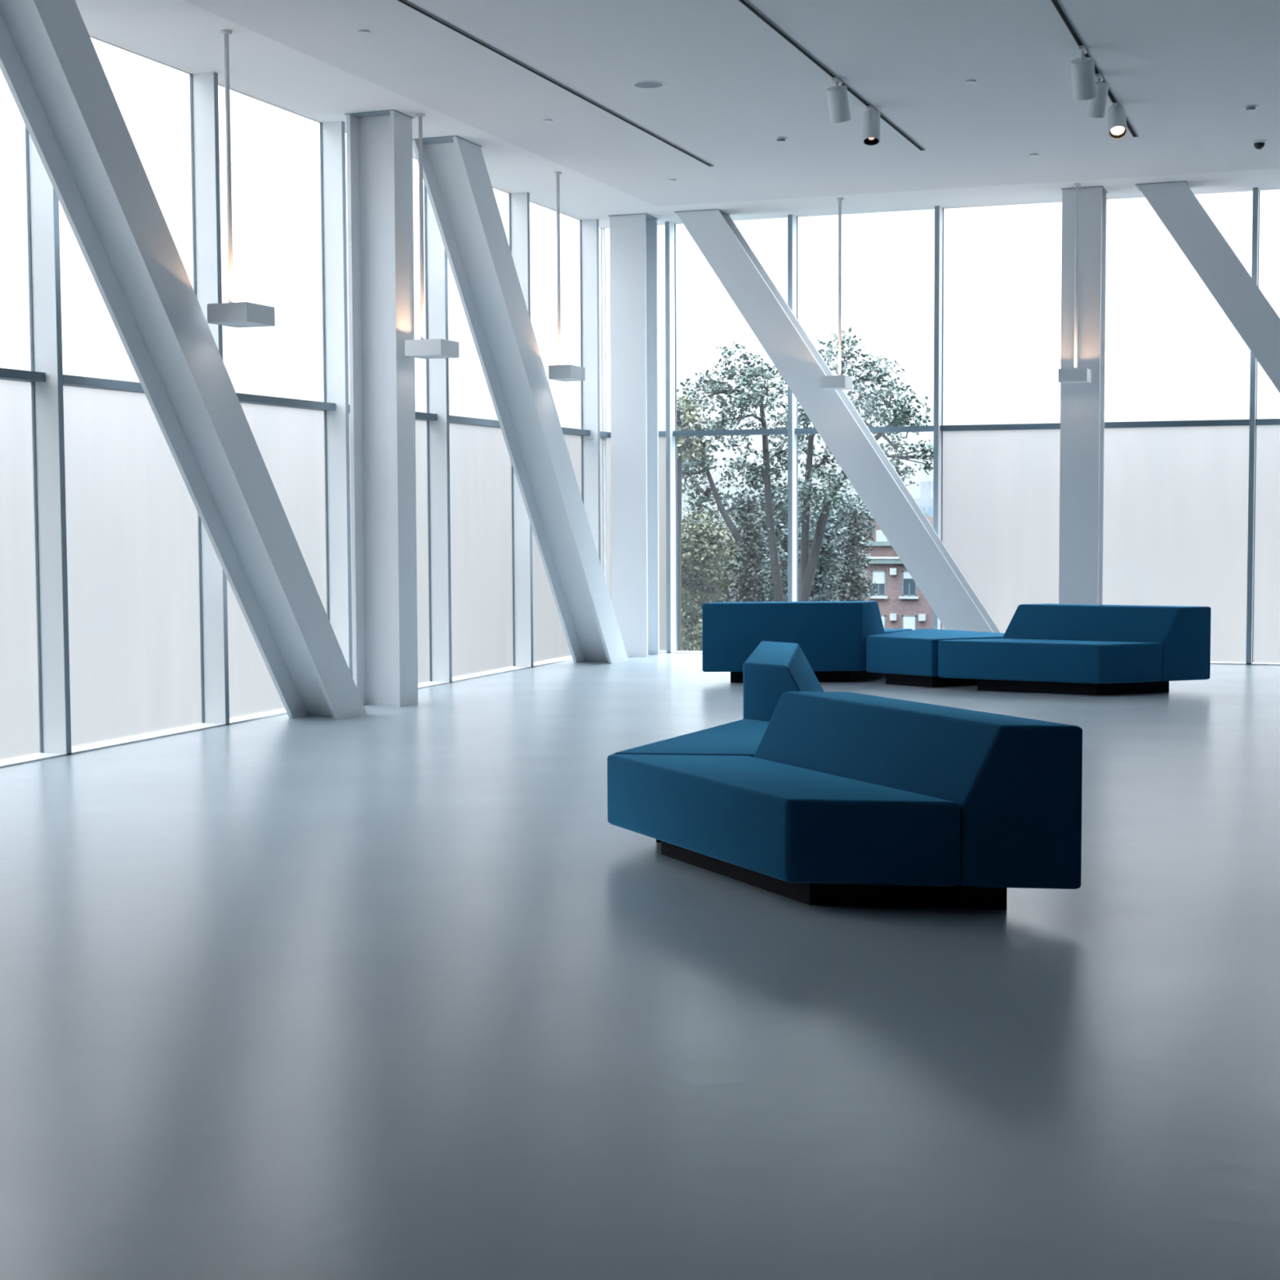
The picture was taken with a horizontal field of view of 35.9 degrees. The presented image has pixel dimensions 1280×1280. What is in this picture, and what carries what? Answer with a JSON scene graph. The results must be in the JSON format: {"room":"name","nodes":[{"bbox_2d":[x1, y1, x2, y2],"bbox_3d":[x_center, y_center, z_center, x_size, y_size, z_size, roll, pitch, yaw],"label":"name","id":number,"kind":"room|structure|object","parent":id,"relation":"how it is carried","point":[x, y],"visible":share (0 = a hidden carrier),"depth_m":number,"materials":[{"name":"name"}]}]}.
{"room":"lobby","nodes":[
{"label":"lobby","id":0,"kind":"room"},
{"bbox_2d":[0,653,1279,1279],"bbox_3d":[2.334,1.236,8.005,15.300,0.300,26.800,1,4,20],"label":"floor","id":1,"kind":"structure","parent":0,"point":[388,992],"depth_m":6.30,"materials":[{"name":"concrete"}]},
{"bbox_2d":[0,0,367,719],"bbox_3d":[-3.171,-1.740,13.955,0.464,4.943,4.332,1,4,20],"label":"diagonal brace","id":2,"kind":"object","parent":1,"relation":"on","point":[51,66],"visible":1,"depth_m":13.62,"materials":[{"name":"white paint"}]},
{"bbox_2d":[0,655,572,768],"bbox_3d":[-2.915,0.732,16.283,0.220,0.312,15.220,1,4,20],"label":"sill","id":3,"kind":"structure","parent":1,"relation":"attached to","point":[99,745],"depth_m":14.83,"materials":[{"name":"white"}]},
{"bbox_2d":[0,68,45,759],"bbox_3d":[-4.363,-1.639,12.325,0.130,4.933,1.946,1,4,20],"label":"window","id":4,"kind":"structure","parent":3,"relation":"on","point":[20,683],"depth_m":13.09,"materials":[{"name":"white glass"}]},
{"bbox_2d":[26,127,71,755],"bbox_3d":[-3.970,-1.692,13.242,0.216,4.945,0.063,1,4,20],"label":"window","id":5,"kind":"structure","parent":3,"relation":"on","point":[42,199],"depth_m":13.25,"materials":[{"name":"white"}]},
{"bbox_2d":[58,35,203,746],"bbox_3d":[-3.683,-1.760,14.200,0.130,4.933,1.946,1,4,20],"label":"window","id":6,"kind":"structure","parent":3,"relation":"on","point":[134,593],"depth_m":14.29,"materials":[{"name":"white glass"}]},
{"bbox_2d":[191,71,229,724],"bbox_3d":[-3.289,-1.814,15.117,0.216,4.945,0.063,1,4,20],"label":"window","id":7,"kind":"structure","parent":3,"relation":"on","point":[204,86],"depth_m":15.04,"materials":[{"name":"white"}]},
{"bbox_2d":[217,84,335,718],"bbox_3d":[-3.002,-1.882,16.074,0.130,4.933,1.946,1,4,20],"label":"window","id":8,"kind":"structure","parent":3,"relation":"on","point":[276,373],"depth_m":16.22,"materials":[{"name":"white glass"}]},
{"bbox_2d":[320,120,352,676],"bbox_3d":[-2.609,-1.936,16.991,0.216,4.945,0.063,1,4,20],"label":"window","id":9,"kind":"structure","parent":3,"relation":"on","point":[332,133],"depth_m":16.95,"materials":[{"name":"white"}]},
{"bbox_2d":[345,132,437,683],"bbox_3d":[-2.322,-2.004,17.949,0.130,4.933,1.946,1,4,20],"label":"window","id":10,"kind":"structure","parent":3,"relation":"on","point":[422,416],"depth_m":18.74,"materials":[{"name":"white glass"}]},
{"bbox_2d":[424,184,452,683],"bbox_3d":[-1.929,-2.058,18.866,0.216,4.945,0.063,1,4,20],"label":"window","id":11,"kind":"structure","parent":3,"relation":"on","point":[436,257],"depth_m":18.86,"materials":[{"name":"white"}]},
{"bbox_2d":[447,186,513,677],"bbox_3d":[-1.641,-2.126,19.824,0.130,4.933,1.946,1,4,20],"label":"window","id":12,"kind":"structure","parent":3,"relation":"on","point":[481,497],"depth_m":19.96,"materials":[{"name":"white glass"}]},
{"bbox_2d":[509,192,533,667],"bbox_3d":[-1.248,-2.180,20.741,0.216,4.945,0.063,1,4,20],"label":"window","id":13,"kind":"structure","parent":3,"relation":"on","point":[519,202],"depth_m":20.78,"materials":[{"name":"white"}]},
{"bbox_2d":[529,200,590,662],"bbox_3d":[-0.961,-2.248,21.698,0.130,4.933,1.946,1,4,20],"label":"window","id":14,"kind":"structure","parent":3,"relation":"on","point":[549,640],"depth_m":21.83,"materials":[{"name":"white glass"}]},
{"bbox_2d":[580,218,600,563],"bbox_3d":[-0.568,-2.302,22.615,0.216,4.945,0.063,1,4,20],"label":"window","id":15,"kind":"structure","parent":3,"relation":"on","point":[589,237],"depth_m":22.54,"materials":[{"name":"white"}]},
{"bbox_2d":[598,226,608,571],"bbox_3d":[-0.509,-2.329,22.945,0.130,4.933,0.607,1,4,20],"label":"window","id":16,"kind":"structure","parent":3,"relation":"on","point":[602,434],"depth_m":23.16,"materials":[{"name":"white glass"}]},
{"bbox_2d":[601,227,606,582],"bbox_3d":[-0.437,-2.351,23.289,0.090,4.933,0.090,1,4,20],"label":"post","id":17,"kind":"object","parent":3,"relation":"on","point":[603,325],"visible":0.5,"depth_m":23.21,"materials":[{"name":"white metal"}]},
{"bbox_2d":[344,109,417,706],"bbox_3d":[-2.171,-1.920,16.710,0.464,4.943,0.372,1,4,20],"label":"steel column","id":18,"kind":"structure","parent":1,"relation":"on","point":[380,165],"depth_m":16.66,"materials":[{"name":"white metal"}]},
{"bbox_2d":[412,135,628,663],"bbox_3d":[-1.085,-2.114,19.701,0.464,4.943,4.332,1,4,20],"label":"diagonal brace","id":19,"kind":"object","parent":1,"relation":"on","point":[455,176],"visible":0.92,"depth_m":19.36,"materials":[{"name":"white paint"}]},
{"bbox_2d":[608,213,659,657],"bbox_3d":[-0.059,-2.291,22.425,0.444,4.943,0.444,1,4,20],"label":"steel column","id":20,"kind":"structure","parent":1,"relation":"on","point":[633,237],"depth_m":22.27,"materials":[{"name":"white metal"}]},
{"bbox_2d":[613,719,769,842],"bbox_3d":[0.685,0.728,10.174,1.124,0.457,1.740,1,4,20],"label":"module","id":21,"kind":"object","parent":1,"relation":"on","point":[743,737],"visible":0.21,"depth_m":9.94,"materials":[{"name":"blue fabric"}]},
{"bbox_2d":[613,719,769,756],"bbox_3d":[0.685,0.670,10.170,1.124,0.342,1.740,1,4,20],"label":"seat cushion","id":22,"kind":"object","parent":21,"relation":"on","point":[743,737],"depth_m":9.93,"materials":[{"name":"blue fabric"}]},
{"bbox_2d":[742,640,823,721],"bbox_3d":[1.075,0.474,11.718,0.862,0.765,2.728,0,4,6],"label":"module","id":23,"kind":"object","parent":1,"relation":"on","point":[773,669],"visible":0.25,"depth_m":11.16,"materials":[{"name":"blue fabric"}]},
{"bbox_2d":[702,600,912,682],"bbox_3d":[1.654,-0.002,19.192,2.153,0.765,1.001,0,4,-1],"label":"module","id":24,"kind":"object","parent":1,"relation":"on","point":[832,636],"visible":0.66,"depth_m":18.68,"materials":[{"name":"blue fabric"}]},
{"bbox_2d":[884,628,912,633],"bbox_3d":[1.799,0.079,19.427,1.855,0.342,0.547,0,4,-1],"label":"seat cushion","id":25,"kind":"object","parent":24,"relation":"on","point":[886,630],"depth_m":19.50,"materials":[{"name":"blue fabric"}]},
{"bbox_2d":[674,208,1000,632],"bbox_3d":[2.238,-2.250,21.594,3.773,4.943,0.444,1,4,20],"label":"diagonal brace","id":26,"kind":"object","parent":1,"relation":"on","point":[939,578],"visible":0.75,"depth_m":21.45,"materials":[{"name":"white paint"}]},
{"bbox_2d":[607,691,1082,909],"bbox_3d":[0.790,0.669,8.644,0.968,0.765,2.373,-2,4,-26],"label":"module","id":27,"kind":"object","parent":1,"relation":"on","point":[842,798],"visible":1,"depth_m":8.04,"materials":[{"name":"blue fabric"}]},
{"bbox_2d":[607,754,959,886],"bbox_3d":[0.557,0.765,8.685,0.578,0.342,2.106,-2,4,-26],"label":"seat cushion","id":28,"kind":"object","parent":27,"relation":"on","point":[788,819],"depth_m":8.14,"materials":[{"name":"blue fabric"}]},
{"bbox_2d":[866,628,1004,687],"bbox_3d":[2.812,0.175,18.747,1.274,0.457,1.483,-3,5,-40],"label":"module","id":29,"kind":"object","parent":1,"relation":"on","point":[910,657],"visible":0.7,"depth_m":18.33,"materials":[{"name":"blue fabric"}]},
{"bbox_2d":[659,650,1279,665],"bbox_3d":[6.935,0.406,20.681,15.300,0.312,0.220,1,4,20],"label":"sill","id":30,"kind":"structure","parent":1,"relation":"attached to","point":[660,651],"depth_m":20.91,"materials":[{"name":"white"}]},
{"bbox_2d":[604,224,666,650],"bbox_3d":[-0.029,-2.340,23.088,0.814,4.933,0.130,1,4,20],"label":"window","id":31,"kind":"structure","parent":30,"relation":"on","point":[661,228],"depth_m":23.11,"materials":[{"name":"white glass"}]},
{"bbox_2d":[665,221,677,653],"bbox_3d":[0.361,-2.324,22.887,0.064,4.945,0.216,1,4,20],"label":"window","id":32,"kind":"structure","parent":30,"relation":"on","point":[670,228],"depth_m":22.84,"materials":[{"name":"white"}]},
{"bbox_2d":[672,428,787,436],"bbox_3d":[1.062,-2.321,22.694,1.403,4.933,0.130,1,4,20],"label":"window","id":33,"kind":"structure","parent":30,"relation":"on","point":[769,431],"depth_m":22.63,"materials":[{"name":"grey metal"}]},
{"bbox_2d":[787,214,798,601],"bbox_3d":[1.729,-2.299,22.392,0.064,4.945,0.216,1,4,20],"label":"window","id":34,"kind":"structure","parent":30,"relation":"on","point":[793,220],"depth_m":22.35,"materials":[{"name":"white"}]},
{"bbox_2d":[794,425,933,434],"bbox_3d":[2.526,-2.294,22.164,1.608,4.933,0.130,1,4,20],"label":"trim","id":35,"kind":"structure","parent":30,"relation":"on","point":[891,428],"depth_m":22.00,"materials":[{"name":"grey metal"}]},
{"bbox_2d":[933,205,943,629],"bbox_3d":[3.289,-2.271,21.828,0.064,4.945,0.216,1,4,20],"label":"window","id":36,"kind":"structure","parent":30,"relation":"on","point":[939,211],"depth_m":21.73,"materials":[{"name":"white"}]},
{"bbox_2d":[940,201,1062,633],"bbox_3d":[4.087,-2.266,21.599,1.608,4.933,0.130,1,4,20],"label":"window","id":37,"kind":"structure","parent":30,"relation":"on","point":[1001,427],"depth_m":21.66,"materials":[{"name":"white glass"}]},
{"bbox_2d":[1102,191,1253,662],"bbox_3d":[5.648,-2.238,21.035,1.608,4.933,0.130,1,4,20],"label":"window","id":38,"kind":"structure","parent":30,"relation":"on","point":[1177,374],"depth_m":21.04,"materials":[{"name":"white glass"}]},
{"bbox_2d":[1245,187,1259,664],"bbox_3d":[6.411,-2.214,20.698,0.064,4.945,0.216,1,4,20],"label":"window","id":39,"kind":"structure","parent":30,"relation":"on","point":[1255,208],"depth_m":20.64,"materials":[{"name":"white"}]},
{"bbox_2d":[1253,189,1279,662],"bbox_3d":[7.209,-2.210,20.470,1.608,4.933,0.130,1,4,20],"label":"window","id":40,"kind":"structure","parent":30,"relation":"on","point":[1266,628],"depth_m":20.76,"materials":[{"name":"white glass"}]},
{"bbox_2d":[937,603,1210,695],"bbox_3d":[3.880,0.080,17.731,2.226,0.765,0.880,2,4,30],"label":"module","id":41,"kind":"object","parent":1,"relation":"on","point":[1072,649],"visible":1,"depth_m":17.52,"materials":[{"name":"blue fabric"}]},
{"bbox_2d":[937,638,1161,684],"bbox_3d":[3.642,0.183,17.652,1.895,0.342,0.495,2,4,30],"label":"seat cushion","id":42,"kind":"object","parent":41,"relation":"on","point":[987,660],"depth_m":17.44,"materials":[{"name":"blue fabric"}]},
{"bbox_2d":[1058,186,1107,604],"bbox_3d":[4.635,-2.207,20.727,0.424,4.943,0.444,1,4,20],"label":"steel column","id":43,"kind":"structure","parent":1,"relation":"on","point":[1082,405],"depth_m":20.53,"materials":[{"name":"white metal"}]},
{"bbox_2d":[1135,181,1279,392],"bbox_3d":[6.907,-2.166,19.906,3.763,4.943,0.444,1,4,20],"label":"diagonal brace","id":44,"kind":"object","parent":1,"relation":"on","point":[1175,203],"visible":1,"depth_m":19.96,"materials":[{"name":"white paint"}]},
{"bbox_2d":[75,0,1279,227],"bbox_3d":[2.243,-4.057,7.812,15.520,0.400,27.020,1,4,20],"label":"ceiling","id":45,"kind":"structure","parent":0,"point":[1184,73],"depth_m":15.52,"materials":[{"name":"paint"}]},
{"bbox_2d":[207,30,275,327],"bbox_3d":[-2.762,-3.186,13.602,0.321,2.018,0.370,1,4,20],"label":"pendant lamp","id":46,"kind":"object","parent":45,"relation":"hanging from","point":[238,314],"visible":1,"depth_m":13.66,"materials":[{"name":"white metal"}]},
{"bbox_2d":[215,321,268,326],"bbox_3d":[-2.752,-2.186,13.663,0.286,0.008,0.346,1,4,20],"label":"diffuser","id":47,"kind":"object","parent":46,"relation":"attached to","point":[223,323],"depth_m":13.66,"materials":[{"name":"white plastic"}]},
{"bbox_2d":[357,29,370,34],"bbox_3d":[-1.906,-4.199,13.667,0.088,0.015,0.088,1,4,20],"label":"cap","id":48,"kind":"object","parent":45,"relation":"attached to","point":[362,31],"visible":1,"depth_m":13.64,"materials":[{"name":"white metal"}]},
{"bbox_2d":[404,113,458,359],"bbox_3d":[-1.739,-3.370,16.448,0.330,2.018,0.350,1,4,20],"label":"pendant lamp","id":49,"kind":"object","parent":45,"relation":"hanging from","point":[424,348],"visible":1,"depth_m":16.50,"materials":[{"name":"white metal"}]},
{"bbox_2d":[412,355,453,358],"bbox_3d":[-1.735,-2.372,16.511,0.306,0.008,0.326,1,4,20],"label":"diffuser","id":50,"kind":"object","parent":49,"relation":"attached to","point":[413,356],"depth_m":16.52,"materials":[{"name":"white plastic"}]},
{"bbox_2d":[542,119,552,122],"bbox_3d":[-0.784,-4.401,16.775,0.088,0.015,0.088,1,4,20],"label":"cap","id":51,"kind":"object","parent":45,"relation":"attached to","point":[544,120],"visible":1,"depth_m":16.75,"materials":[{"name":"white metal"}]},
{"bbox_2d":[396,0,714,166],"bbox_3d":[-3.145,-3.865,8.445,0.045,0.009,22.516,1,4,20],"label":"track","id":52,"kind":"object","parent":45,"relation":"attached to","point":[404,2],"visible":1,"depth_m":15.04,"materials":[{"name":"black metal"}]},
{"bbox_2d":[548,171,585,381],"bbox_3d":[-0.727,-3.559,19.345,0.243,2.018,0.380,1,4,20],"label":"pendant lamp","id":53,"kind":"object","parent":45,"relation":"hanging from","point":[560,372],"visible":1,"depth_m":19.35,"materials":[{"name":"white metal"}]},
{"bbox_2d":[553,378,579,381],"bbox_3d":[-0.716,-2.559,19.406,0.206,0.008,0.356,1,4,20],"label":"diffuser","id":54,"kind":"object","parent":53,"relation":"attached to","point":[561,380],"depth_m":19.48,"materials":[{"name":"white plastic"}]},
{"bbox_2d":[631,80,665,88],"bbox_3d":[0.067,-4.321,15.395,0.268,0.006,0.268,1,4,20],"label":"ceiling speaker","id":55,"kind":"object","parent":45,"relation":"attached to","point":[640,84],"visible":1,"depth_m":15.37,"materials":[{"name":"white metal"}]},
{"bbox_2d":[667,178,675,182],"bbox_3d":[0.319,-4.597,19.783,0.088,0.015,0.088,1,4,20],"label":"cap","id":56,"kind":"object","parent":45,"relation":"attached to","point":[668,180],"visible":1,"depth_m":19.76,"materials":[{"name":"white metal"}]},
{"bbox_2d":[774,136,787,142],"bbox_3d":[1.256,-4.449,17.619,0.120,0.044,0.120,1,4,20],"label":"smoke detector","id":57,"kind":"object","parent":45,"relation":"attached to","point":[780,139],"visible":1,"depth_m":17.59,"materials":[{"name":"white plastic"}]},
{"bbox_2d":[737,0,924,151],"bbox_3d":[-1.214,-3.828,7.704,0.045,0.009,22.436,1,4,20],"label":"track","id":58,"kind":"object","parent":45,"relation":"attached to","point":[744,2],"visible":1,"depth_m":14.65,"materials":[{"name":"black metal"}]},
{"bbox_2d":[826,76,850,123],"bbox_3d":[1.534,-4.157,15.277,0.163,0.328,0.249,1,4,20],"label":"track spotlight","id":59,"kind":"object","parent":58,"relation":"hanging from","point":[837,96],"visible":1,"depth_m":15.22,"materials":[{"name":"white metal"}]},
{"bbox_2d":[862,106,879,146],"bbox_3d":[1.906,-4.229,16.288,0.145,0.316,0.236,0,4,8],"label":"track spotlight","id":60,"kind":"object","parent":58,"relation":"hanging from","point":[871,117],"visible":1,"depth_m":16.24,"materials":[{"name":"white metal"}]},
{"bbox_2d":[819,197,852,390],"bbox_3d":[2.077,-3.673,20.941,0.280,2.018,0.338,1,4,20],"label":"pendant lamp","id":61,"kind":"object","parent":45,"relation":"hanging from","point":[826,382],"visible":1,"depth_m":21.01,"materials":[{"name":"white metal"}]},
{"bbox_2d":[825,387,849,389],"bbox_3d":[2.081,-2.674,21.000,0.256,0.008,0.306,1,4,20],"label":"diffuser","id":62,"kind":"object","parent":61,"relation":"attached to","point":[825,388],"depth_m":21.02,"materials":[{"name":"white plastic"}]},
{"bbox_2d":[964,80,976,84],"bbox_3d":[2.561,-4.326,15.331,0.088,0.015,0.088,1,4,20],"label":"cap","id":63,"kind":"object","parent":45,"relation":"attached to","point":[968,82],"visible":1,"depth_m":15.31,"materials":[{"name":"white metal"}]},
{"bbox_2d":[1028,153,1038,156],"bbox_3d":[3.680,-4.532,18.493,0.088,0.015,0.088,1,4,20],"label":"cap","id":64,"kind":"object","parent":45,"relation":"attached to","point":[1031,154],"visible":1,"depth_m":18.47,"materials":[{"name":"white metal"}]},
{"bbox_2d":[1057,183,1091,383],"bbox_3d":[4.425,-3.631,20.092,0.285,2.018,0.338,1,4,20],"label":"pendant lamp","id":65,"kind":"object","parent":45,"relation":"hanging from","point":[1071,375],"visible":1,"depth_m":20.16,"materials":[{"name":"white metal"}]},
{"bbox_2d":[1062,381,1088,383],"bbox_3d":[4.429,-2.632,20.151,0.261,0.008,0.306,1,4,20],"label":"diffuser","id":66,"kind":"object","parent":65,"relation":"attached to","point":[1063,382],"depth_m":20.21,"materials":[{"name":"white plastic"}]},
{"bbox_2d":[1050,0,1137,137],"bbox_3d":[0.588,-3.797,7.079,0.045,0.009,22.486,1,4,20],"label":"track","id":67,"kind":"object","parent":45,"relation":"attached to","point":[1056,3],"visible":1,"depth_m":14.02,"materials":[{"name":"black metal"}]},
{"bbox_2d":[1071,45,1096,100],"bbox_3d":[3.206,-4.083,14.298,0.169,0.368,0.261,1,4,20],"label":"track spotlight","id":68,"kind":"object","parent":67,"relation":"hanging from","point":[1082,69],"visible":1,"depth_m":14.24,"materials":[{"name":"white metal"}]},
{"bbox_2d":[1085,73,1109,118],"bbox_3d":[3.515,-4.167,15.197,0.144,0.317,0.231,-1,4,-7],"label":"track spotlight","id":69,"kind":"object","parent":67,"relation":"hanging from","point":[1096,106],"visible":0.97,"depth_m":15.15,"materials":[{"name":"white metal"}]},
{"bbox_2d":[1106,102,1127,139],"bbox_3d":[3.896,-4.237,16.167,0.149,0.303,0.288,0,4,7],"label":"track spotlight","id":70,"kind":"object","parent":67,"relation":"hanging from","point":[1116,113],"visible":1,"depth_m":16.12,"materials":[{"name":"white metal"}]},
{"bbox_2d":[1243,104,1257,111],"bbox_3d":[5.043,-4.386,16.334,0.120,0.044,0.120,1,4,20],"label":"smoke detector","id":71,"kind":"object","parent":45,"relation":"attached to","point":[1250,108],"visible":1,"depth_m":16.30,"materials":[{"name":"white plastic"}]},
{"bbox_2d":[1250,139,1268,149],"bbox_3d":[5.599,-4.472,17.886,0.155,0.075,0.155,1,4,20],"label":"dome camera","id":72,"kind":"object","parent":45,"relation":"attached to","point":[1258,144],"visible":1,"depth_m":17.85,"materials":[{"name":"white plastic"}]},
{"label":"outside","id":73,"kind":"structure","parent":0,"visible":0},
{"bbox_3d":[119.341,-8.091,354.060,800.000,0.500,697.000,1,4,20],"label":"ground","id":74,"kind":"structure","parent":73,"visible":0},
{"bbox_2d":[676,391,716,650],"bbox_3d":[1.365,0.442,73.110,2.545,19.075,3.751,1,4,20],"label":"leafy tree","id":75,"kind":"object","parent":74,"relation":"on","point":[682,443],"visible":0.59,"depth_m":72.56,"materials":[{"name":"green plant"}]},
{"bbox_2d":[682,562,736,651],"bbox_3d":[5.085,1.126,110.794,11.991,12.918,6.107,1,4,20],"label":"leafy tree","id":76,"kind":"object","parent":74,"relation":"on","point":[689,604],"visible":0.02,"depth_m":110.75,"materials":[{"name":"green plant"}]},
{"bbox_2d":[680,501,761,651],"bbox_3d":[2.851,1.147,92.469,5.680,15.211,5.278,1,4,20],"label":"bush","id":77,"kind":"object","parent":74,"relation":"on","point":[700,548],"visible":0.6,"depth_m":91.41,"materials":[{"name":"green plant"}]},
{"bbox_2d":[720,494,776,601],"bbox_3d":[4.116,1.877,79.401,3.031,15.397,3.010,-1,4,-17],"label":"conifer","id":78,"kind":"object","parent":74,"relation":"on","point":[750,592],"visible":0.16,"depth_m":78.86,"materials":[{"name":"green plant"}]},
{"bbox_2d":[716,476,877,601],"bbox_3d":[7.571,0.206,97.244,8.855,16.441,6.464,1,4,14],"label":"leafy tree","id":79,"kind":"object","parent":74,"relation":"on","point":[843,522],"visible":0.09,"depth_m":96.03,"materials":[{"name":"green plant"}]},
{"bbox_2d":[676,326,933,601],"bbox_3d":[5.927,-1.698,82.690,13.327,22.128,6.211,1,4,24],"label":"leafy tree","id":80,"kind":"object","parent":74,"relation":"on","point":[808,563],"visible":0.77,"depth_m":81.90,"materials":[{"name":"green plant"}]},
{"bbox_2d":[757,511,869,601],"bbox_3d":[7.586,1.601,87.920,4.936,14.833,5.044,1,4,20],"label":"bush","id":81,"kind":"object","parent":74,"relation":"on","point":[823,587],"visible":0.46,"depth_m":86.84,"materials":[{"name":"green plant"}]},
{"bbox_2d":[828,508,877,601],"bbox_3d":[8.150,2.233,78.066,2.938,14.824,2.927,0,4,0],"label":"conifer","id":82,"kind":"object","parent":74,"relation":"on","point":[848,594],"visible":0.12,"depth_m":77.44,"materials":[{"name":"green plant"}]},
{"bbox_2d":[777,513,933,630],"bbox_3d":[14.754,-0.960,129.547,11.700,14.620,10.400,1,4,20],"label":"brick building","id":83,"kind":"structure","parent":74,"relation":"on","point":[901,603],"depth_m":123.88,"materials":[{"name":"red brick"}]},
{"bbox_2d":[872,572,884,583],"bbox_3d":[14.978,-3.906,124.138,0.740,0.720,0.013,1,4,20],"label":"blind","id":84,"kind":"object","parent":83,"relation":"hanging from","point":[878,577],"depth_m":124.12,"materials":[{"name":"grey"}]},
{"bbox_2d":[880,616,884,627],"bbox_3d":[14.992,-0.976,124.323,0.740,0.990,0.013,1,4,20],"label":"blind","id":85,"kind":"object","parent":83,"relation":"hanging from","point":[882,617],"depth_m":124.21,"materials":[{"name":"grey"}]},
{"bbox_2d":[903,572,912,578],"bbox_3d":[16.810,-4.032,123.465,0.740,0.400,0.013,1,4,20],"label":"blind","id":86,"kind":"object","parent":83,"relation":"hanging from","point":[906,575],"depth_m":123.52,"materials":[{"name":"grey"}]},
{"bbox_2d":[903,617,915,630],"bbox_3d":[16.825,-0.943,123.660,0.740,0.990,0.013,1,4,20],"label":"blind","id":87,"kind":"object","parent":83,"relation":"hanging from","point":[908,622],"depth_m":123.64,"materials":[{"name":"grey"}]},
{"bbox_2d":[914,481,933,515],"bbox_3d":[32.799,-8.104,214.352,4.700,18.000,10.100,1,4,20],"label":"apartment block","id":88,"kind":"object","parent":74,"relation":"on","point":[925,502],"visible":0.12,"depth_m":209.88,"materials":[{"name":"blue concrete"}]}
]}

